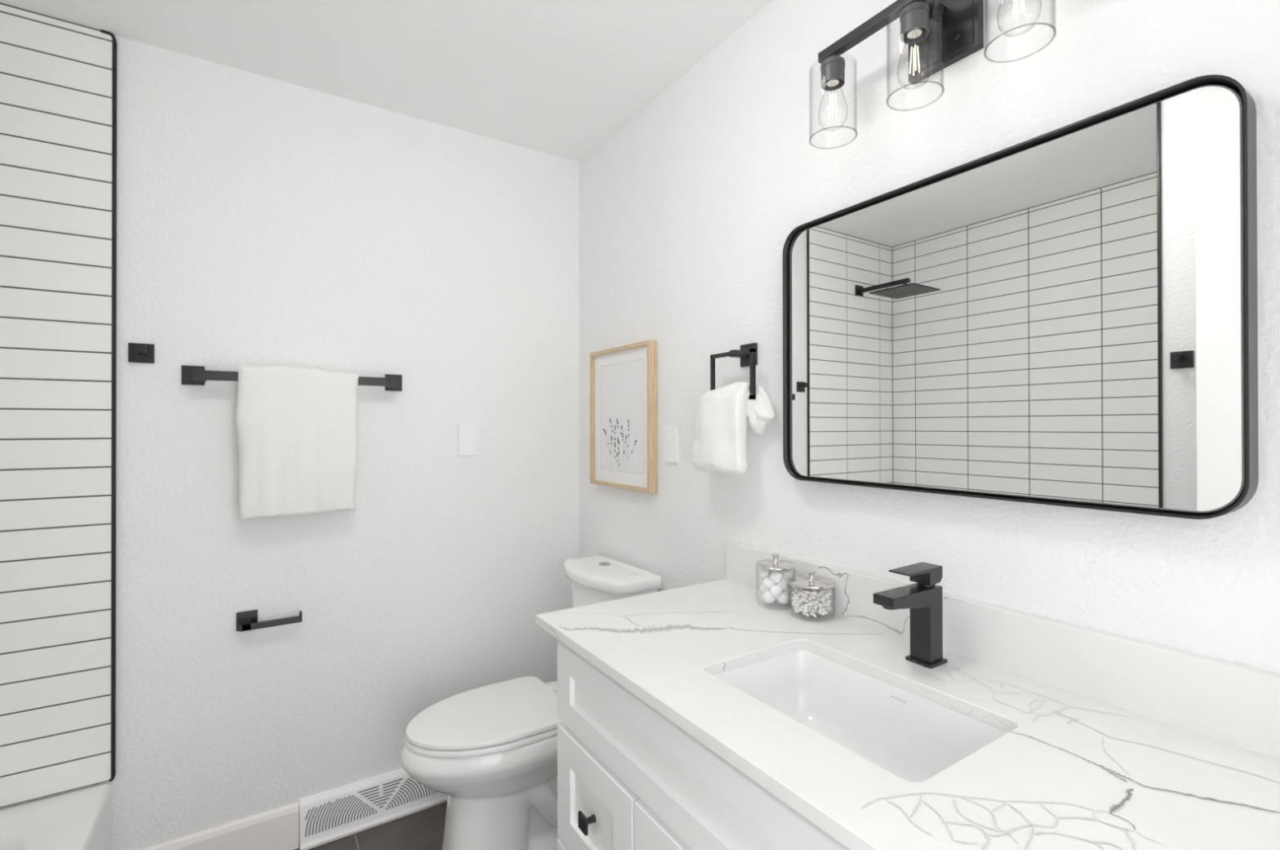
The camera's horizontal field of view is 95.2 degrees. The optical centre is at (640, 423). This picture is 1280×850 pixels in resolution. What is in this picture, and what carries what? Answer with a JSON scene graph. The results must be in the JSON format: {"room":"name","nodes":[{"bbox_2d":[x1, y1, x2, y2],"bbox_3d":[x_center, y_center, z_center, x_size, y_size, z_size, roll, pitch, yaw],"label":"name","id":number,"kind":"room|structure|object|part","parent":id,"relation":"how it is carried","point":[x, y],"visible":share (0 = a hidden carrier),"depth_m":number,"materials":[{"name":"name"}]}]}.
{"room":"bathroom","nodes":[
{"label":"bathroom","id":0,"kind":"room"},
{"bbox_2d":[0,2,578,849],"bbox_3d":[-1.199,0.189,1.859,2.420,2.540,0.129,0,0,-33],"label":"wall","id":1,"kind":"structure","parent":0,"point":[262,220],"depth_m":1.79,"materials":[{"name":"white paint"}]},
{"bbox_2d":[100,29,117,782],"bbox_3d":[-1.469,-0.049,1.611,0.034,2.066,0.012,0,0,-33],"label":"trim","id":2,"kind":"structure","parent":1,"relation":"attached to","point":[115,44],"depth_m":1.61,"materials":[{"name":"black metal"}]},
{"bbox_2d":[128,342,154,363],"bbox_3d":[-1.400,-0.200,1.633,0.056,0.054,0.051,0,0,-33],"label":"robe hook","id":3,"kind":"object","parent":1,"relation":"attached to","point":[137,353],"visible":1,"depth_m":1.64,"materials":[{"name":"black metal"}]},
{"bbox_3d":[-1.393,-0.207,1.633,0.021,0.024,0.043,0,0,-33],"label":"hook arm","id":4,"kind":"part","parent":3,"relation":"part of","materials":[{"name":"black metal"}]},
{"bbox_2d":[142,801,298,849],"bbox_3d":[-1.271,1.272,1.732,0.444,0.138,0.013,0,0,-33],"label":"baseboard","id":5,"kind":"structure","parent":1,"relation":"attached to","point":[277,828],"depth_m":1.78,"materials":[{"name":"white paint"}]},
{"bbox_2d":[236,608,302,631],"bbox_3d":[-1.142,0.600,1.797,0.170,0.056,0.052,0,0,-33],"label":"toilet paper holder","id":6,"kind":"object","parent":1,"relation":"attached to","point":[247,620],"visible":1,"depth_m":1.78,"materials":[{"name":"black metal"}]},
{"bbox_3d":[-1.189,0.608,1.761,0.024,0.018,0.044,0,0,-33],"label":"post","id":7,"kind":"part","parent":6,"relation":"part of","materials":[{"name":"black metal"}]},
{"bbox_3d":[-1.202,0.600,1.784,0.054,0.056,0.008,0,0,-33],"label":"mounting plate","id":8,"kind":"part","parent":6,"relation":"part of","materials":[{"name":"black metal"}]},
{"bbox_2d":[181,364,402,391],"bbox_3d":[-1.066,-0.142,1.838,0.604,0.056,0.072,0,0,-33],"label":"towel bar","id":9,"kind":"object","parent":1,"relation":"attached to","point":[190,375],"visible":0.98,"depth_m":1.71,"materials":[{"name":"black metal"}]},
{"bbox_3d":[-1.314,-0.142,1.715,0.054,0.056,0.008,0,0,-33],"label":"mounting plate","id":10,"kind":"part","parent":9,"relation":"part of","materials":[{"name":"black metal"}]},
{"bbox_3d":[-1.280,-0.140,1.694,0.030,0.031,0.064,0,0,-33],"label":"post","id":11,"kind":"part","parent":9,"relation":"part of","materials":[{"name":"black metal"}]},
{"bbox_2d":[235,364,358,520],"bbox_3d":[-1.053,0.054,1.807,0.328,0.465,0.065,0,0,-33],"label":"bath towel","id":12,"kind":"object","parent":9,"relation":"hanging from","point":[297,427],"visible":1,"depth_m":1.78,"materials":[{"name":"white fabric"}]},
{"bbox_3d":[-0.841,-0.140,1.979,0.030,0.031,0.064,0,0,-33],"label":"post","id":13,"kind":"part","parent":9,"relation":"part of","materials":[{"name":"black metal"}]},
{"bbox_3d":[-0.853,-0.142,2.014,0.054,0.056,0.008,0,0,-33],"label":"mounting plate","id":14,"kind":"part","parent":9,"relation":"part of","materials":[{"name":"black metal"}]},
{"bbox_2d":[299,767,448,849],"bbox_3d":[-0.877,1.267,1.971,0.474,0.146,0.042,0,0,-33],"label":"air vent","id":15,"kind":"object","parent":1,"relation":"in","point":[326,816],"visible":0.82,"depth_m":1.93,"materials":[{"name":"white metal"}]},
{"bbox_2d":[457,424,477,456],"bbox_3d":[-0.639,0.060,2.152,0.071,0.118,0.007,0,0,-33],"label":"wall plate","id":16,"kind":"object","parent":1,"relation":"attached to","point":[467,434],"visible":1,"depth_m":2.15,"materials":[{"name":"white plastic"}]},
{"bbox_2d":[293,801,447,849],"bbox_3d":[-0.482,1.395,0.738,2.195,0.118,2.540,0,0,-33],"label":"floor","id":17,"kind":"structure","parent":0,"point":[424,829],"depth_m":1.90,"materials":[{"name":"tile"}]},
{"bbox_2d":[0,782,111,849],"bbox_3d":[-1.371,1.159,0.792,0.742,0.357,1.462,0,0,-33],"label":"bathtub","id":18,"kind":"object","parent":17,"relation":"on","point":[79,820],"visible":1,"depth_m":1.45,"materials":[{"name":"white ceramic"}]},
{"bbox_2d":[400,553,661,849],"bbox_3d":[-0.362,0.914,1.855,0.749,0.852,0.418,0,0,-33],"label":"toilet","id":19,"kind":"object","parent":17,"relation":"on","point":[492,748],"visible":0.52,"depth_m":1.72,"materials":[{"name":"white ceramic"}]},
{"bbox_3d":[-0.368,1.130,1.860,0.743,0.420,0.377,0,0,-33],"label":"bowl","id":20,"kind":"part","parent":19,"relation":"part of","materials":[{"name":"white ceramic"}]},
{"bbox_3d":[-0.475,0.909,1.792,0.467,0.016,0.366,0,0,-33],"label":"seat","id":21,"kind":"part","parent":19,"relation":"part of","materials":[{"name":"white plastic"}]},
{"bbox_3d":[-0.474,0.890,1.792,0.465,0.016,0.362,0,0,-33],"label":"seat lid","id":22,"kind":"part","parent":19,"relation":"part of","materials":[{"name":"white plastic"}]},
{"bbox_3d":[-0.133,0.514,2.006,0.203,0.044,0.418,0,0,-33],"label":"tank lid","id":23,"kind":"part","parent":19,"relation":"part of","materials":[{"name":"white ceramic"}]},
{"bbox_3d":[-0.124,0.731,2.011,0.182,0.390,0.380,0,0,-33],"label":"tank","id":24,"kind":"part","parent":19,"relation":"part of","materials":[{"name":"white ceramic"}]},
{"bbox_2d":[557,641,850,849],"bbox_3d":[0.352,0.890,0.947,0.562,0.890,1.174,0,0,-33],"label":"vanity cabinet","id":25,"kind":"object","parent":17,"relation":"on","point":[629,777],"visible":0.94,"depth_m":1.01,"materials":[{"name":"white paint"}]},
{"bbox_3d":[-0.092,1.002,1.169,0.019,0.166,0.313,0,0,-33],"label":"drawer","id":26,"kind":"part","parent":25,"relation":"part of","materials":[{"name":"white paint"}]},
{"bbox_3d":[-0.105,0.790,1.161,0.029,0.031,0.031,0,0,-33],"label":"knob","id":27,"kind":"part","parent":25,"relation":"part of","materials":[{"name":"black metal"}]},
{"bbox_3d":[-0.092,0.790,1.169,0.019,0.248,0.313,0,0,-33],"label":"drawer","id":28,"kind":"part","parent":25,"relation":"part of","materials":[{"name":"white paint"}]},
{"bbox_3d":[0.068,0.952,0.922,0.019,0.576,0.266,0,0,-33],"label":"door","id":29,"kind":"part","parent":25,"relation":"part of","materials":[{"name":"white paint"}]},
{"bbox_2d":[535,578,1279,849],"bbox_3d":[0.344,0.434,0.948,0.581,0.022,1.249,0,0,-33],"label":"countertop","id":30,"kind":"structure","parent":25,"relation":"on","point":[1070,771],"depth_m":0.76,"materials":[{"name":"white stone"}]},
{"bbox_2d":[755,553,795,570],"bbox_3d":[0.317,0.366,1.372,0.092,0.121,0.092,0,0,-33],"label":"lid","id":31,"kind":"object","parent":30,"relation":"on","point":[775,564],"visible":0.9,"depth_m":1.36,"materials":[{"name":"metal"}]},
{"bbox_2d":[759,582,768,593],"bbox_3d":[0.294,0.387,1.377,0.029,0.030,0.029,0,0,29],"label":"ball","id":32,"kind":"object","parent":31,"relation":"in","point":[762,589],"visible":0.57,"depth_m":1.37,"materials":[{"name":"white fabric"}]},
{"bbox_2d":[759,568,771,578],"bbox_3d":[0.295,0.353,1.377,0.030,0.029,0.029,0,0,-5],"label":"ball","id":33,"kind":"object","parent":31,"relation":"in","point":[763,573],"visible":0.64,"depth_m":1.37,"materials":[{"name":"white fabric"}]},
{"bbox_2d":[761,590,775,603],"bbox_3d":[0.297,0.402,1.361,0.030,0.030,0.030,0,0,43],"label":"ball","id":34,"kind":"object","parent":31,"relation":"in","point":[766,597],"visible":0.9,"depth_m":1.35,"materials":[{"name":"white fabric"}]},
{"bbox_2d":[762,576,775,589],"bbox_3d":[0.298,0.370,1.359,0.030,0.030,0.030,0,-1,-24],"label":"ball","id":35,"kind":"object","parent":31,"relation":"in","point":[767,583],"visible":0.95,"depth_m":1.35,"materials":[{"name":"white fabric"}]},
{"bbox_2d":[768,584,782,597],"bbox_3d":[0.312,0.386,1.351,0.030,0.029,0.029,0,0,18],"label":"ball","id":36,"kind":"object","parent":31,"relation":"in","point":[775,591],"visible":1,"depth_m":1.34,"materials":[{"name":"white fabric"}]},
{"bbox_2d":[769,570,782,582],"bbox_3d":[0.313,0.353,1.350,0.028,0.030,0.029,0,0,1],"label":"ball","id":37,"kind":"object","parent":31,"relation":"in","point":[776,576],"visible":0.95,"depth_m":1.34,"materials":[{"name":"white fabric"}]},
{"bbox_2d":[776,591,789,604],"bbox_3d":[0.330,0.403,1.353,0.029,0.029,0.030,0,0,-5],"label":"ball","id":38,"kind":"object","parent":31,"relation":"in","point":[784,598],"visible":0.91,"depth_m":1.34,"materials":[{"name":"white fabric"}]},
{"bbox_2d":[777,577,789,590],"bbox_3d":[0.330,0.370,1.355,0.027,0.030,0.029,0,0,4],"label":"ball","id":39,"kind":"object","parent":31,"relation":"in","point":[784,584],"visible":0.88,"depth_m":1.34,"materials":[{"name":"white fabric"}]},
{"bbox_2d":[780,569,792,580],"bbox_3d":[0.339,0.353,1.369,0.029,0.032,0.029,0,0,-17],"label":"ball","id":40,"kind":"object","parent":31,"relation":"in","point":[787,574],"visible":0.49,"depth_m":1.36,"materials":[{"name":"white fabric"}]},
{"bbox_2d":[782,583,791,594],"bbox_3d":[0.339,0.387,1.369,0.029,0.030,0.029,0,0,31],"label":"ball","id":41,"kind":"object","parent":31,"relation":"in","point":[788,589],"visible":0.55,"depth_m":1.35,"materials":[{"name":"white fabric"}]},
{"bbox_2d":[788,569,835,589],"bbox_3d":[0.378,0.375,1.295,0.101,0.101,0.101,0,0,-33],"label":"lid","id":42,"kind":"object","parent":30,"relation":"on","point":[811,581],"visible":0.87,"depth_m":1.28,"materials":[{"name":"metal"}]},
{"bbox_2d":[793,603,825,615],"bbox_3d":[0.368,0.406,1.278,0.072,0.014,0.006,0,0,40],"label":"cotton swab","id":43,"kind":"object","parent":42,"relation":"in","point":[820,613],"visible":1,"depth_m":1.26,"materials":[{"name":"white fabric"}]},
{"bbox_2d":[810,595,831,608],"bbox_3d":[0.393,0.389,1.273,0.063,0.039,0.006,0,0,-28],"label":"cotton swab","id":44,"kind":"object","parent":42,"relation":"in","point":[811,596],"visible":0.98,"depth_m":1.26,"materials":[{"name":"white fabric"}]},
{"label":"cotton swab","id":45,"kind":"object","parent":42,"relation":"in","visible":0},
{"label":"cotton swab","id":46,"kind":"object","parent":45,"relation":"on","visible":0},
{"bbox_2d":[795,586,825,601],"bbox_3d":[0.372,0.375,1.284,0.006,0.020,0.071,0,0,-44],"label":"cotton swab","id":47,"kind":"object","parent":46,"relation":"on","point":[797,588],"visible":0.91,"depth_m":1.27,"materials":[{"name":"white fabric"}]},
{"label":"cotton swab","id":48,"kind":"object","parent":42,"relation":"in","visible":0},
{"bbox_2d":[795,602,829,606],"bbox_3d":[0.375,0.395,1.278,0.073,0.010,0.006,0,0,20],"label":"cotton swab","id":49,"kind":"object","parent":48,"relation":"on","point":[796,603],"visible":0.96,"depth_m":1.28,"materials":[{"name":"white fabric"}]},
{"bbox_2d":[714,649,1008,782],"bbox_3d":[0.322,0.519,0.923,0.308,0.148,0.448,0,0,-33],"label":"sink","id":50,"kind":"object","parent":30,"relation":"in","point":[911,736],"visible":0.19,"depth_m":1.03,"materials":[{"name":"white ceramic"}]},
{"bbox_2d":[873,561,947,668],"bbox_3d":[0.469,0.339,1.019,0.151,0.172,0.049,0,0,-33],"label":"faucet","id":51,"kind":"object","parent":30,"relation":"on","point":[924,597],"visible":1,"depth_m":1.03,"materials":[{"name":"black metal"}]},
{"bbox_3d":[0.484,0.268,1.029,0.102,0.030,0.039,0,0,-33],"label":"lever","id":52,"kind":"part","parent":51,"relation":"part of","materials":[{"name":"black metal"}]},
{"bbox_3d":[0.511,0.422,1.046,0.051,0.006,0.049,0,0,-33],"label":"plate","id":53,"kind":"part","parent":51,"relation":"part of","materials":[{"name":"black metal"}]},
{"bbox_2d":[0,0,772,161],"bbox_3d":[-0.512,-1.136,0.802,2.420,0.100,2.660,0,0,-33],"label":"ceiling","id":54,"kind":"structure","parent":0,"point":[557,77],"depth_m":1.67,"materials":[{"name":"white paint"}]},
{"bbox_2d":[578,0,1279,674],"bbox_3d":[0.487,0.184,1.373,0.120,2.540,2.540,0,0,-33],"label":"wall","id":55,"kind":"structure","parent":0,"point":[688,211],"depth_m":1.26,"materials":[{"name":"white paint"}]},
{"bbox_2d":[590,339,657,493],"bbox_3d":[-0.070,-0.023,2.090,0.033,0.502,0.410,0,0,-33],"label":"framed picture","id":56,"kind":"object","parent":55,"relation":"attached to","point":[624,379],"visible":1,"depth_m":2.06,"materials":[{"name":"white paper"}]},
{"bbox_2d":[600,358,644,474],"bbox_3d":[-0.071,-0.024,2.085,0.001,0.389,0.300,0,0,-33],"label":"print","id":57,"kind":"object","parent":56,"relation":"attached to","point":[622,380],"depth_m":2.08,"materials":[{"name":"grey paper"}]},
{"bbox_2d":[664,426,678,463],"bbox_3d":[0.096,0.067,1.859,0.007,0.116,0.071,0,0,-33],"label":"wall plate","id":58,"kind":"object","parent":55,"relation":"attached to","point":[671,433],"visible":1,"depth_m":1.85,"materials":[{"name":"white plastic"}]},
{"bbox_2d":[710,342,757,399],"bbox_3d":[0.263,-0.138,1.548,0.066,0.152,0.166,0,0,-33],"label":"towel ring","id":59,"kind":"object","parent":55,"relation":"attached to","point":[748,353],"visible":0.88,"depth_m":1.54,"materials":[{"name":"black metal"}]},
{"bbox_2d":[690,382,776,473],"bbox_3d":[0.230,0.010,1.526,0.263,0.235,0.094,0,0,41],"label":"hand towel","id":60,"kind":"object","parent":59,"relation":"hanging from","point":[720,443],"visible":1,"depth_m":1.48,"materials":[{"name":"white fabric"}]},
{"bbox_3d":[0.262,-0.184,1.544,0.056,0.018,0.020,0,0,-33],"label":"post","id":61,"kind":"part","parent":59,"relation":"part of","materials":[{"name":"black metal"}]},
{"bbox_3d":[0.288,-0.184,1.562,0.008,0.059,0.059,0,0,-33],"label":"mounting plate","id":62,"kind":"part","parent":59,"relation":"part of","materials":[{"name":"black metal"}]},
{"bbox_2d":[817,0,1046,135],"bbox_3d":[0.518,-0.705,1.081,0.148,0.222,0.451,0,0,-33],"label":"vanity light","id":63,"kind":"object","parent":55,"relation":"attached to","point":[939,34],"visible":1,"depth_m":1.09,"materials":[{"name":"black metal"}]},
{"bbox_2d":[820,54,844,90],"bbox_3d":[0.399,-0.736,1.216,0.049,0.059,0.049,0,0,-33],"label":"socket","id":64,"kind":"object","parent":63,"relation":"attached to","point":[832,66],"depth_m":1.20,"materials":[{"name":"grey metal"}]},
{"bbox_2d":[899,1,929,44],"bbox_3d":[0.498,-0.736,1.063,0.049,0.059,0.049,0,0,-33],"label":"socket","id":65,"kind":"object","parent":63,"relation":"attached to","point":[913,15],"depth_m":1.05,"materials":[{"name":"grey metal"}]},
{"bbox_3d":[0.538,-0.774,1.085,0.074,0.018,0.020,0,0,-33],"label":"arm","id":66,"kind":"part","parent":63,"relation":"part of","materials":[{"name":"black metal"}]},
{"bbox_2d":[725,541,1279,759],"bbox_3d":[0.581,0.374,1.098,0.020,0.103,1.242,0,0,-33],"label":"backsplash","id":67,"kind":"structure","parent":55,"relation":"attached to","point":[1234,704],"depth_m":0.91,"materials":[{"name":"white stone"}]},
{"bbox_2d":[782,74,1258,519],"bbox_3d":[0.576,-0.167,1.086,0.044,0.594,0.791,0,0,-33],"label":"mirror","id":68,"kind":"object","parent":55,"relation":"attached to","point":[1067,315],"visible":1,"depth_m":0.94,"materials":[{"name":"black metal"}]}
]}

